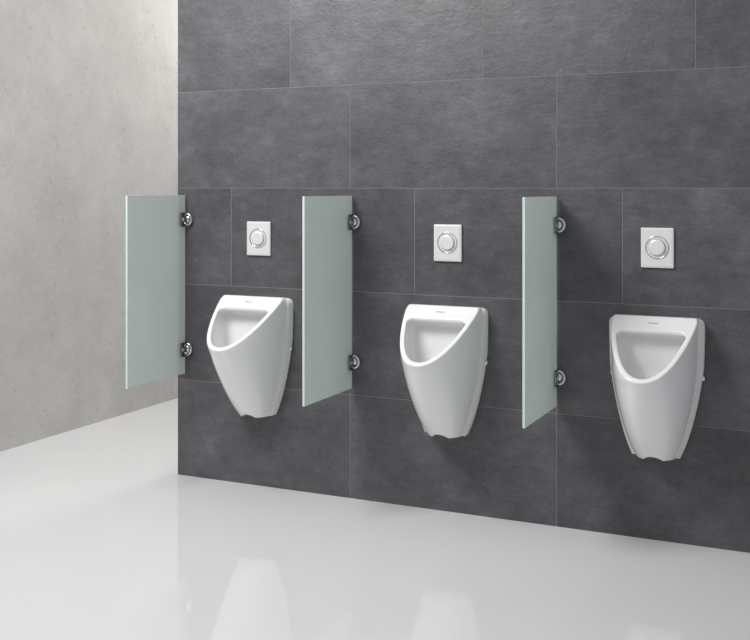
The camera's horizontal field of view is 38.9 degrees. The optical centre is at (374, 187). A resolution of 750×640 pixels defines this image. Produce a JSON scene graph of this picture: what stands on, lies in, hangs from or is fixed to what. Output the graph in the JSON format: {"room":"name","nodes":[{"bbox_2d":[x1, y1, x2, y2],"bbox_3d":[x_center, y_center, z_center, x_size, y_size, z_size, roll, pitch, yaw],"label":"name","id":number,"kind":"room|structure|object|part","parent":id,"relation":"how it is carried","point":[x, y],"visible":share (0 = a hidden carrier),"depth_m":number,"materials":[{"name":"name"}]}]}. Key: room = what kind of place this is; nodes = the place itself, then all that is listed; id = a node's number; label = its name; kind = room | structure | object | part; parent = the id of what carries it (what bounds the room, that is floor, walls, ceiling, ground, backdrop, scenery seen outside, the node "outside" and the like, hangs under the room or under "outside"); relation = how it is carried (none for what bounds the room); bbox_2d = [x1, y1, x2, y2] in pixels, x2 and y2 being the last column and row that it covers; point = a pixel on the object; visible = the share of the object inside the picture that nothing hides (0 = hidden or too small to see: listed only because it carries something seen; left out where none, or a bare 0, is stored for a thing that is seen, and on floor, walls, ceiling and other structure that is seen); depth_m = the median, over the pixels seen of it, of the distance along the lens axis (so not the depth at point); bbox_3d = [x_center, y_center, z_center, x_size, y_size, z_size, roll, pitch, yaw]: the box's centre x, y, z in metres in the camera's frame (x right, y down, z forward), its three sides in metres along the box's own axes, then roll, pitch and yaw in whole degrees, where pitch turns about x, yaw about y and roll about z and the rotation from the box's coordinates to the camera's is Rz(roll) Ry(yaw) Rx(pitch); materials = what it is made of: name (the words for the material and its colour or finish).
{"room":"public restroom","nodes":[
{"label":"public restroom","id":0,"kind":"room"},
{"bbox_2d":[0,0,177,451],"bbox_3d":[-1.978,-0.250,5.499,0.162,3.200,12.000,0,0,25],"label":"wall","id":1,"kind":"structure","parent":0,"point":[89,88],"depth_m":5.95,"materials":[{"name":"concrete"}]},
{"bbox_2d":[0,398,749,639],"bbox_3d":[0.807,1.400,3.098,7.240,0.100,14.000,0,0,25],"label":"floor","id":2,"kind":"structure","parent":0,"point":[102,536],"depth_m":3.79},
{"bbox_2d":[178,0,749,552],"bbox_3d":[1.009,0.000,4.196,4.202,2.700,0.160,0,0,25],"label":"wall","id":3,"kind":"structure","parent":0,"point":[633,114],"depth_m":4.37,"materials":[{"name":"tile"}]},
{"bbox_2d":[126,195,192,388],"bbox_3d":[-0.970,0.451,4.786,0.066,0.835,0.443,0,0,25],"label":"privacy screen","id":4,"kind":"object","parent":3,"relation":"attached to","point":[157,348],"visible":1,"depth_m":4.76,"materials":[{"name":"green"}]},
{"bbox_2d":[207,295,292,417],"bbox_3d":[-0.597,0.754,4.664,0.354,0.536,0.350,0,0,25],"label":"urinal","id":5,"kind":"object","parent":3,"relation":"attached to","point":[250,338],"visible":1,"depth_m":4.67,"materials":[{"name":"white ceramic"}]},
{"bbox_3d":[-0.532,0.755,4.805,0.354,0.527,0.040,0,0,25],"label":"panel","id":6,"kind":"part","parent":5,"relation":"part of","materials":[{"name":"white ceramic"}]},
{"bbox_2d":[247,221,270,255],"bbox_3d":[-0.528,0.229,4.812,0.124,0.154,0.022,0,0,25],"label":"flush plate","id":7,"kind":"object","parent":3,"relation":"attached to","point":[258,233],"visible":1,"depth_m":4.80,"materials":[{"name":"white plastic"}]},
{"bbox_2d":[302,196,360,406],"bbox_3d":[-0.181,0.451,4.418,0.066,0.835,0.443,0,0,25],"label":"privacy screen","id":8,"kind":"object","parent":3,"relation":"attached to","point":[328,222],"visible":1,"depth_m":4.39,"materials":[{"name":"green"}]},
{"bbox_2d":[400,304,487,437],"bbox_3d":[0.233,0.754,4.278,0.354,0.536,0.350,0,0,25],"label":"urinal","id":9,"kind":"object","parent":3,"relation":"attached to","point":[444,349],"visible":1,"depth_m":4.29,"materials":[{"name":"white ceramic"}]},
{"bbox_2d":[434,224,461,261],"bbox_3d":[0.302,0.229,4.425,0.124,0.154,0.022,0,0,25],"label":"flush plate","id":10,"kind":"object","parent":3,"relation":"attached to","point":[447,237],"visible":1,"depth_m":4.42,"materials":[{"name":"white plastic"}]},
{"bbox_2d":[522,196,565,427],"bbox_3d":[0.640,0.451,4.036,0.066,0.835,0.443,0,0,25],"label":"privacy screen","id":11,"kind":"object","parent":3,"relation":"attached to","point":[541,377],"visible":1,"depth_m":4.02,"materials":[{"name":"green"}]},
{"bbox_2d":[609,314,704,460],"bbox_3d":[1.010,0.754,3.916,0.354,0.536,0.350,0,0,25],"label":"urinal","id":12,"kind":"object","parent":3,"relation":"attached to","point":[657,362],"visible":1,"depth_m":3.93,"materials":[{"name":"white ceramic"}]},
{"bbox_2d":[641,227,673,267],"bbox_3d":[1.078,0.229,4.064,0.124,0.154,0.022,0,0,25],"label":"flush plate","id":13,"kind":"object","parent":3,"relation":"attached to","point":[657,244],"visible":1,"depth_m":4.06,"materials":[{"name":"white plastic"}]}
]}

